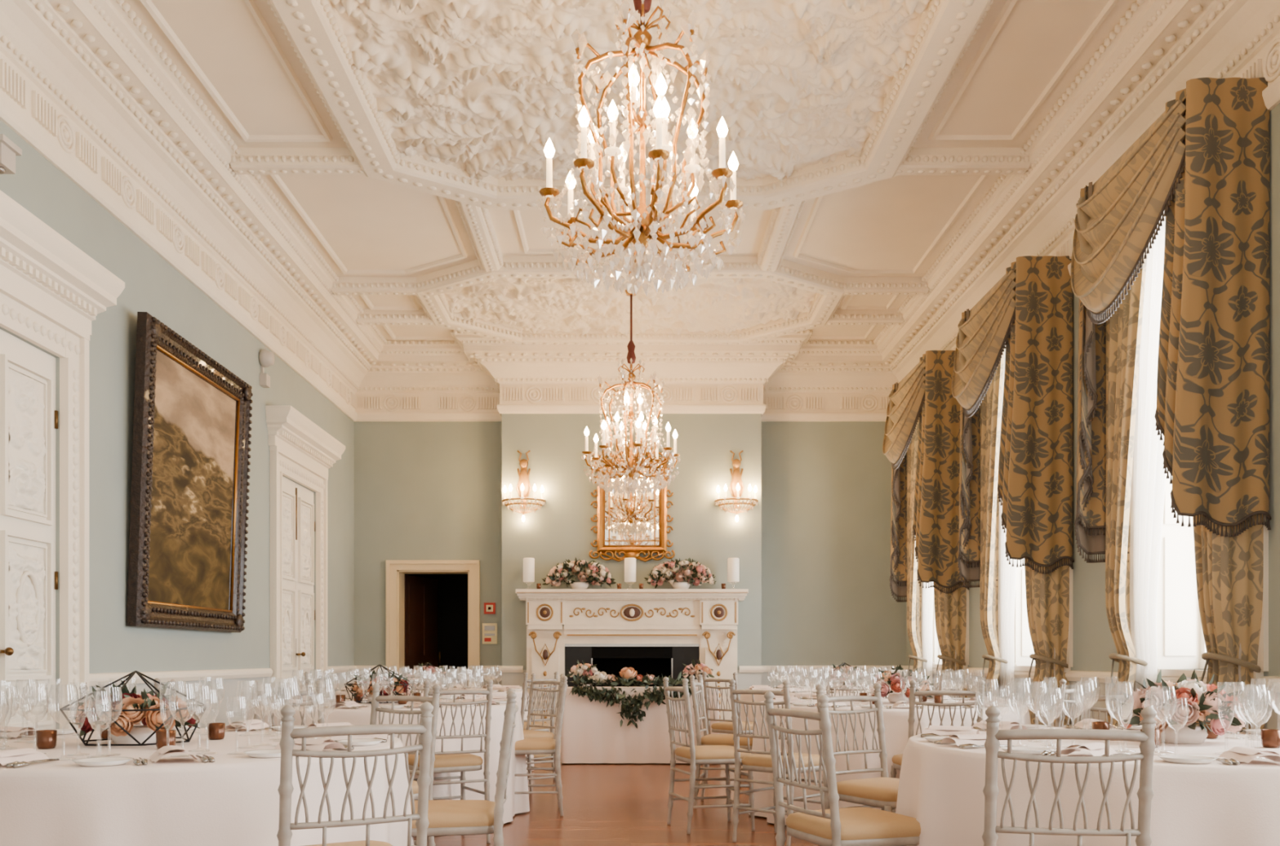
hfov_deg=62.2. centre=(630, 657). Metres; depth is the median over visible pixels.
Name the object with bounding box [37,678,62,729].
glasses
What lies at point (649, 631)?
marble fireplace
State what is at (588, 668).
flower arrangement
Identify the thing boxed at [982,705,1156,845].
dining chair
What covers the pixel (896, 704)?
place settings
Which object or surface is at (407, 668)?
glasses
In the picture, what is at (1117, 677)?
glasses
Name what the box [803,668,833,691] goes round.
glasses
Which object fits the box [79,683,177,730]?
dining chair
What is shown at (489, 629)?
notice sign
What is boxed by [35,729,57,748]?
tealight holder
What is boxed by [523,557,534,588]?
pillar candle
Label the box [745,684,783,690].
place settings
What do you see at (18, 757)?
place settings
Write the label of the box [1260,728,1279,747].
tealight holder
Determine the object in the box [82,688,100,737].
glasses
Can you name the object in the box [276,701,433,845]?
dining chair
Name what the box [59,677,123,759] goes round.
glasses
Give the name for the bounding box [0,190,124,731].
door
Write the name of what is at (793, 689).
place settings
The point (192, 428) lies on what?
framed landscape painting
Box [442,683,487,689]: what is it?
place settings
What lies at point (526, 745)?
dining chair
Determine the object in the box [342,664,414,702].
centrepiece
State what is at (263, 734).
glasses
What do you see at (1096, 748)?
place settings
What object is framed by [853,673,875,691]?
glasses
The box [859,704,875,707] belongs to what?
place settings
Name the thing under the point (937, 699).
tealight holder
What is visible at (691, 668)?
flower arrangement
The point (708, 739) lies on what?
dining chair
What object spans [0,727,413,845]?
round banquet table
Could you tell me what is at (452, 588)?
wall
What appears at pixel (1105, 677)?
glasses
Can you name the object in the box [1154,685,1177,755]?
glasses
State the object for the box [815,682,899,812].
dining chair
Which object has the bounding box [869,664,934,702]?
centrepiece
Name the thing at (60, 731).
place settings
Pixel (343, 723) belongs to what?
place settings
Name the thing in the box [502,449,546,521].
wall sconce
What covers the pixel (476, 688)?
glasses
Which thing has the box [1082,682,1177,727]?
dining chair
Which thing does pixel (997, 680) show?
glasses
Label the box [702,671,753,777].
dining chair
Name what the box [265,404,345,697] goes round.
door
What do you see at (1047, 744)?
glasses
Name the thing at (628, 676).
greenery garland
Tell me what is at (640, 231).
crystal chandelier
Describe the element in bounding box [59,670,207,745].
centrepiece
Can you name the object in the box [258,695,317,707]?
place settings
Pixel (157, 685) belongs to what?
dining chair
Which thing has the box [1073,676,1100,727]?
glasses
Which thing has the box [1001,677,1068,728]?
glasses
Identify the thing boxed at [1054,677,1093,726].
dining chair
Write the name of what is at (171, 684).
glasses
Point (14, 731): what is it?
place settings
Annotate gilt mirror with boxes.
[588,437,675,561]
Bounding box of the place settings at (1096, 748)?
[1060,741,1104,755]
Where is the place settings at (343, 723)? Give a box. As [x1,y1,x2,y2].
[293,721,352,728]
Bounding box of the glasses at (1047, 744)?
[1040,739,1056,750]
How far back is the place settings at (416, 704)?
6.48 m
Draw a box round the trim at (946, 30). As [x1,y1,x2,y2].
[139,0,1118,344]
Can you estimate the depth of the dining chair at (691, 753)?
6.54 m
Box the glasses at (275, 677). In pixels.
[262,677,282,720]
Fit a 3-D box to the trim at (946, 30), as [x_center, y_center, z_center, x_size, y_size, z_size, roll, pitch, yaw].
[0.000,-3.454,4.700,5.560,0.154,14.050,0,0,0]
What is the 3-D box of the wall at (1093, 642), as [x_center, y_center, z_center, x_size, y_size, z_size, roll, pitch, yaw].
[3.375,-1.230,5.000,0.350,4.600,15.200,0,0,0]
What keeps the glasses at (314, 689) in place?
on the round banquet table at (233, 799)
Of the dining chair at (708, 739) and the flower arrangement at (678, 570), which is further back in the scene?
the flower arrangement at (678, 570)
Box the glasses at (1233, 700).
[1228,679,1279,746]
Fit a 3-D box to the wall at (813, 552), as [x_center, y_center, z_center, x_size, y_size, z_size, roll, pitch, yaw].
[0.000,-1.230,12.250,6.400,4.600,0.700,0,0,0]
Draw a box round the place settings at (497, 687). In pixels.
[492,684,522,691]
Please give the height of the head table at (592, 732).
0.749 m
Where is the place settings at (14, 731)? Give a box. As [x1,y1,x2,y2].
[0,725,37,738]
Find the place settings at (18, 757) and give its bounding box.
[0,746,59,768]
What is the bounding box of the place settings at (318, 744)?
[306,735,347,751]
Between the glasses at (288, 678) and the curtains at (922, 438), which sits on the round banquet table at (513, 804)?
the glasses at (288, 678)
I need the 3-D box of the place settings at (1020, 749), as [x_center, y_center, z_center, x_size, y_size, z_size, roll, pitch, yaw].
[1.156,0.290,3.052,0.161,0.043,0.320,0,0,0]
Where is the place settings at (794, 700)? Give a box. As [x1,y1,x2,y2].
[789,693,817,706]
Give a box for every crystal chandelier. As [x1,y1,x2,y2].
[536,0,745,295]
[581,288,680,495]
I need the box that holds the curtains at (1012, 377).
[951,255,1074,726]
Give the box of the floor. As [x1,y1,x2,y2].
[413,756,820,845]
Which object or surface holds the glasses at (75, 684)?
on the round banquet table at (233, 799)
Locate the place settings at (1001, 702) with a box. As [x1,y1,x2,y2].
[983,695,1019,707]
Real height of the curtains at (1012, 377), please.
3.930 m
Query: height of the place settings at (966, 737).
0.043 m
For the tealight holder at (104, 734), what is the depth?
3.98 m
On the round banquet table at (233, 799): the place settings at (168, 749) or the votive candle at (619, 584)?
the place settings at (168, 749)
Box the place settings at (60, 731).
[44,728,78,734]
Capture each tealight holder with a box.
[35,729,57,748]
[99,725,111,738]
[155,729,176,748]
[207,722,225,739]
[335,694,345,702]
[353,692,362,700]
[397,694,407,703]
[412,692,421,696]
[858,692,868,695]
[918,695,927,701]
[933,695,941,702]
[1091,721,1110,729]
[1140,728,1160,746]
[1204,721,1218,738]
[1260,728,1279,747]
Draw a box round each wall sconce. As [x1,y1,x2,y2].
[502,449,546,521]
[714,449,758,521]
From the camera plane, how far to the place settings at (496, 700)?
7.30 m
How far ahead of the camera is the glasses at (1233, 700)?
3.40 m
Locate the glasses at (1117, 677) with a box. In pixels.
[1115,676,1133,725]
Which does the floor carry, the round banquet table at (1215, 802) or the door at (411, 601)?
the round banquet table at (1215, 802)
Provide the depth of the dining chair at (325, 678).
8.92 m
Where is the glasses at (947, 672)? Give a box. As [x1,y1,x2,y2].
[937,671,979,697]
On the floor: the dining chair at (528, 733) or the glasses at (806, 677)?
the dining chair at (528, 733)
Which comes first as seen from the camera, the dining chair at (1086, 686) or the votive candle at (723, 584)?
the dining chair at (1086, 686)
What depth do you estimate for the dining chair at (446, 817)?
3.90 m
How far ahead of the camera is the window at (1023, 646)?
8.80 m
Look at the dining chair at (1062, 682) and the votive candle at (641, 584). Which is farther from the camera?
the votive candle at (641, 584)
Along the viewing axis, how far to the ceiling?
7.88 m
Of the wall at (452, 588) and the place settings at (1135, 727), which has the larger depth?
the wall at (452, 588)
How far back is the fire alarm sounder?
9.16 m
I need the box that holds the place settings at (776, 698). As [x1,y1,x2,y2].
[772,695,784,702]
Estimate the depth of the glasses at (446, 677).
7.30 m
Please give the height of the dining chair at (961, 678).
0.947 m
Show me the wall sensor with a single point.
(9, 149)
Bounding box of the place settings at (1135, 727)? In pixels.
[1109,724,1142,729]
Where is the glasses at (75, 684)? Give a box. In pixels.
[65,684,79,735]
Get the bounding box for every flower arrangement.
[542,557,616,588]
[565,659,599,686]
[644,557,715,588]
[681,658,715,687]
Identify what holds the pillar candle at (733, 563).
on the marble fireplace
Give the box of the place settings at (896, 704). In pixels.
[881,696,909,708]
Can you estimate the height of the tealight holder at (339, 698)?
0.060 m
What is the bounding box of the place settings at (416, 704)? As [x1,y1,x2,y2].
[378,701,422,708]
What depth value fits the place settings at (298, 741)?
3.47 m
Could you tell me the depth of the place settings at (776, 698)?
7.02 m
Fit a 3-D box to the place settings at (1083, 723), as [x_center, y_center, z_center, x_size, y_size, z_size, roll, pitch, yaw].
[1.837,0.290,4.299,0.355,0.043,0.633,0,0,0]
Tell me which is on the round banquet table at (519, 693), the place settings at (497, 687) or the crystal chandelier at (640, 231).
the place settings at (497, 687)
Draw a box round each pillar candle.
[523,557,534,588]
[624,557,635,588]
[727,557,739,583]
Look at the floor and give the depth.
7.15 m
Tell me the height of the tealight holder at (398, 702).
0.060 m
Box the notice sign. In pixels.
[482,622,497,644]
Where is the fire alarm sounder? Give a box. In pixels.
[258,349,275,387]
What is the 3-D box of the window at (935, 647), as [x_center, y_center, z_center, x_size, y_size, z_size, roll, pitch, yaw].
[3.355,-1.285,10.650,0.390,2.790,1.260,0,0,0]
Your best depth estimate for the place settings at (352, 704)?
6.47 m
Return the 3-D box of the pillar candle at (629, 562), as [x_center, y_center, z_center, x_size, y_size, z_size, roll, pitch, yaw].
[0.000,-0.924,11.720,0.128,0.355,0.126,0,0,0]
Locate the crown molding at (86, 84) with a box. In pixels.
[0,0,1279,421]
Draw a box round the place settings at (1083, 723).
[1063,718,1106,728]
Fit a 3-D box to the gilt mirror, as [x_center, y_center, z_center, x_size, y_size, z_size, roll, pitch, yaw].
[0.020,-1.769,11.859,0.965,1.402,0.078,0,0,0]
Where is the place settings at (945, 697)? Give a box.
[939,695,977,708]
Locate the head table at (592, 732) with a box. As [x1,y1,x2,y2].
[560,686,719,763]
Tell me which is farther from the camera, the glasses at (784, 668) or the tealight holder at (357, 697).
the glasses at (784, 668)
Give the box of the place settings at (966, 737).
[920,719,986,748]
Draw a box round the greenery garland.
[568,666,691,728]
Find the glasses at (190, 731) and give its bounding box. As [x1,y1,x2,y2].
[170,677,232,756]
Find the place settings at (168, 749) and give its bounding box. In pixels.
[71,745,214,765]
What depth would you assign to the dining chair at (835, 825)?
3.68 m
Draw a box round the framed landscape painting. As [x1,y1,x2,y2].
[126,311,253,632]
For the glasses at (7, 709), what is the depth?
3.84 m
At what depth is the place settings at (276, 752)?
3.34 m
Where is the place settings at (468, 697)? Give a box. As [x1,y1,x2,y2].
[439,693,486,707]
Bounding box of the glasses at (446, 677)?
[429,668,481,689]
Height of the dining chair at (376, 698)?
0.947 m
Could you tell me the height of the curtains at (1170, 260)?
3.930 m
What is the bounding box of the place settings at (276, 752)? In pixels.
[243,743,280,757]
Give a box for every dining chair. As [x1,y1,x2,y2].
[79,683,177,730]
[153,677,177,695]
[251,679,324,725]
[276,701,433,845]
[303,671,329,697]
[369,682,440,845]
[392,672,442,696]
[404,678,493,843]
[410,688,518,845]
[514,674,568,816]
[520,671,558,779]
[523,672,564,791]
[662,676,755,833]
[689,673,752,805]
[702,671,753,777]
[728,678,823,845]
[764,690,920,845]
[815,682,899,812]
[826,672,877,696]
[890,680,985,813]
[938,671,964,697]
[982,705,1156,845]
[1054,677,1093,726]
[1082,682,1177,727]
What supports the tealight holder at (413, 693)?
on the round banquet table at (513, 804)
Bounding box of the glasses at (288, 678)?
[287,678,302,712]
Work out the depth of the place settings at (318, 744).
3.50 m
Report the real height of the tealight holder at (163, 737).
0.060 m
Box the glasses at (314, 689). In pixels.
[306,688,336,726]
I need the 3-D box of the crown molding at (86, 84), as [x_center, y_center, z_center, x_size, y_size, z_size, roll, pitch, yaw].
[0.000,-3.131,4.850,6.400,0.801,14.900,0,0,0]
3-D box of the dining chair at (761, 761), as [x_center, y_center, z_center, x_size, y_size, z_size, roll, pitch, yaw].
[0.874,0.598,6.158,0.434,0.947,0.483,0,0,44]
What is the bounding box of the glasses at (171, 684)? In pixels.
[165,684,184,724]
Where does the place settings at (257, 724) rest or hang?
on the round banquet table at (233, 799)
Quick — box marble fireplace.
[515,588,748,756]
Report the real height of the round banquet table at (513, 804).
0.760 m
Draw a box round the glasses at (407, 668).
[407,667,427,691]
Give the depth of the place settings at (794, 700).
7.03 m
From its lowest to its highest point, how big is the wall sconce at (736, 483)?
0.808 m
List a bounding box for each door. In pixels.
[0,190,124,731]
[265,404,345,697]
[386,560,479,687]
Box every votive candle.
[536,582,541,588]
[617,582,621,588]
[639,582,643,588]
[720,582,725,588]
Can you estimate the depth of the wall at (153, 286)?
7.15 m
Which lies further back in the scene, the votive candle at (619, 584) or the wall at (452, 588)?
the wall at (452, 588)
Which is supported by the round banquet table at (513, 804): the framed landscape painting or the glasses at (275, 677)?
the glasses at (275, 677)
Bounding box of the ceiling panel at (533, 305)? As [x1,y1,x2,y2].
[442,278,817,336]
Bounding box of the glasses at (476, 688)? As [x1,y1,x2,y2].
[362,665,502,691]
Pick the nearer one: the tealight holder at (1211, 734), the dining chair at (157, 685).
the tealight holder at (1211, 734)
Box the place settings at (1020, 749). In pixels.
[1011,745,1056,755]
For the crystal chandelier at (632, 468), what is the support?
hanging from the ceiling
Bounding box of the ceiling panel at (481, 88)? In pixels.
[329,0,930,182]
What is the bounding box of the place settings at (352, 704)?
[323,693,367,708]
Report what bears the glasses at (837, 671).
on the round banquet table at (746, 697)
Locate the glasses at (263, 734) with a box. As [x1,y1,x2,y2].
[235,682,281,747]
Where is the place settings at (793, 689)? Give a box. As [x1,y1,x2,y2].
[788,684,808,693]
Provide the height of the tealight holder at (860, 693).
0.060 m
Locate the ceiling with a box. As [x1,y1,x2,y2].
[124,0,1136,340]
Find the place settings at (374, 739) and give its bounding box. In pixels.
[351,733,388,750]
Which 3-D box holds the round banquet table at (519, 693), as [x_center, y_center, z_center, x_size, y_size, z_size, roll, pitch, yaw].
[-1.854,0.690,9.940,1.909,0.760,1.877,0,0,20]
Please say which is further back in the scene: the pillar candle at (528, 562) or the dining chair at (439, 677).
the pillar candle at (528, 562)
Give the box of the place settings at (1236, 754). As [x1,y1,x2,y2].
[1157,746,1279,764]
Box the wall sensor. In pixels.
[0,133,22,174]
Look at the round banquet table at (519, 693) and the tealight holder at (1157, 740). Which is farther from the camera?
the round banquet table at (519, 693)
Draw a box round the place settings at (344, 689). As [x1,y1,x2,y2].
[340,686,351,692]
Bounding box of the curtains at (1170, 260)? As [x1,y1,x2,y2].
[1071,77,1271,729]
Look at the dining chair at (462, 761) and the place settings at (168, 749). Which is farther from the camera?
the dining chair at (462, 761)
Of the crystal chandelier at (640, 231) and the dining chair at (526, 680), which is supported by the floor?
the dining chair at (526, 680)
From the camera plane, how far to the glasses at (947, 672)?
7.02 m
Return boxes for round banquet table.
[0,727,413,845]
[244,697,529,823]
[333,687,533,771]
[740,687,918,773]
[748,697,1031,825]
[895,726,1279,845]
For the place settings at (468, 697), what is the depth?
7.67 m
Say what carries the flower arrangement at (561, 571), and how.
on the marble fireplace
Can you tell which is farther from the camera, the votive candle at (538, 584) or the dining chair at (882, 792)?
the votive candle at (538, 584)
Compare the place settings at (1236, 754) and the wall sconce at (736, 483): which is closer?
the place settings at (1236, 754)
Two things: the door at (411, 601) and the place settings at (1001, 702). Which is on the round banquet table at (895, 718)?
the place settings at (1001, 702)
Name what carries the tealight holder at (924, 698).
on the round banquet table at (895, 718)
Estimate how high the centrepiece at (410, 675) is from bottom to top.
0.271 m
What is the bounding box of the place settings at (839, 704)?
[827,701,850,707]
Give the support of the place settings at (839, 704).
on the round banquet table at (895, 718)
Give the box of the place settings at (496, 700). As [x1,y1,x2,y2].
[491,695,506,704]
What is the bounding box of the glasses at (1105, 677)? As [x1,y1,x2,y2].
[1105,676,1113,716]
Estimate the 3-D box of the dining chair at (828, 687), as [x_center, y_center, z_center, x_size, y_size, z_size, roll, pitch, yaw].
[1.800,0.598,8.823,0.434,0.947,0.483,0,0,0]
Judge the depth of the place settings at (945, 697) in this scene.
7.29 m
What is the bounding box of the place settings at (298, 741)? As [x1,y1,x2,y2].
[293,737,302,749]
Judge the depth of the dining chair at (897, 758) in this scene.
5.86 m
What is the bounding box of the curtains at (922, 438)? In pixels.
[882,350,969,697]
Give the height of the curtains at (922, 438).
3.930 m
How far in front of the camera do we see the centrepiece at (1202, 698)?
3.77 m
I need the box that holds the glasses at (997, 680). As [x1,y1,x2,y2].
[988,680,999,705]
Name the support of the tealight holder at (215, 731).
on the round banquet table at (233, 799)
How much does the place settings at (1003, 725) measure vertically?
0.043 m
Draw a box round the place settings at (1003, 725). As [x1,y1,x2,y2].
[999,720,1047,729]
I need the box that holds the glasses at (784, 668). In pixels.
[767,665,893,692]
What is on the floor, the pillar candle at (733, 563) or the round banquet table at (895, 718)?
the round banquet table at (895, 718)
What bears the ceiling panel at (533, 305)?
attached to the ceiling
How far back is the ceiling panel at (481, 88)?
6.33 m
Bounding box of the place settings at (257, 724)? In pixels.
[225,719,281,730]
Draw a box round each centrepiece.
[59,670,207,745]
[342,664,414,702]
[402,661,452,689]
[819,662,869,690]
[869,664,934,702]
[1115,668,1253,743]
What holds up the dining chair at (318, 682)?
on the floor
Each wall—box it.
[0,120,354,730]
[354,413,906,700]
[404,573,467,687]
[906,102,1279,728]
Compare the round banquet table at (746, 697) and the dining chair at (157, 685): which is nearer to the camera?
the dining chair at (157, 685)
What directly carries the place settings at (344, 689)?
on the round banquet table at (519, 693)
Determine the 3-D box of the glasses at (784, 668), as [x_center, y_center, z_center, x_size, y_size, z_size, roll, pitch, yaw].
[1.922,0.194,9.898,1.265,0.230,1.279,0,0,0]
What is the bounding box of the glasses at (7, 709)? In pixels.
[0,679,39,742]
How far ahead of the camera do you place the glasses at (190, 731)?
3.50 m
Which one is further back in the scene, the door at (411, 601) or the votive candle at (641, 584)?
the door at (411, 601)

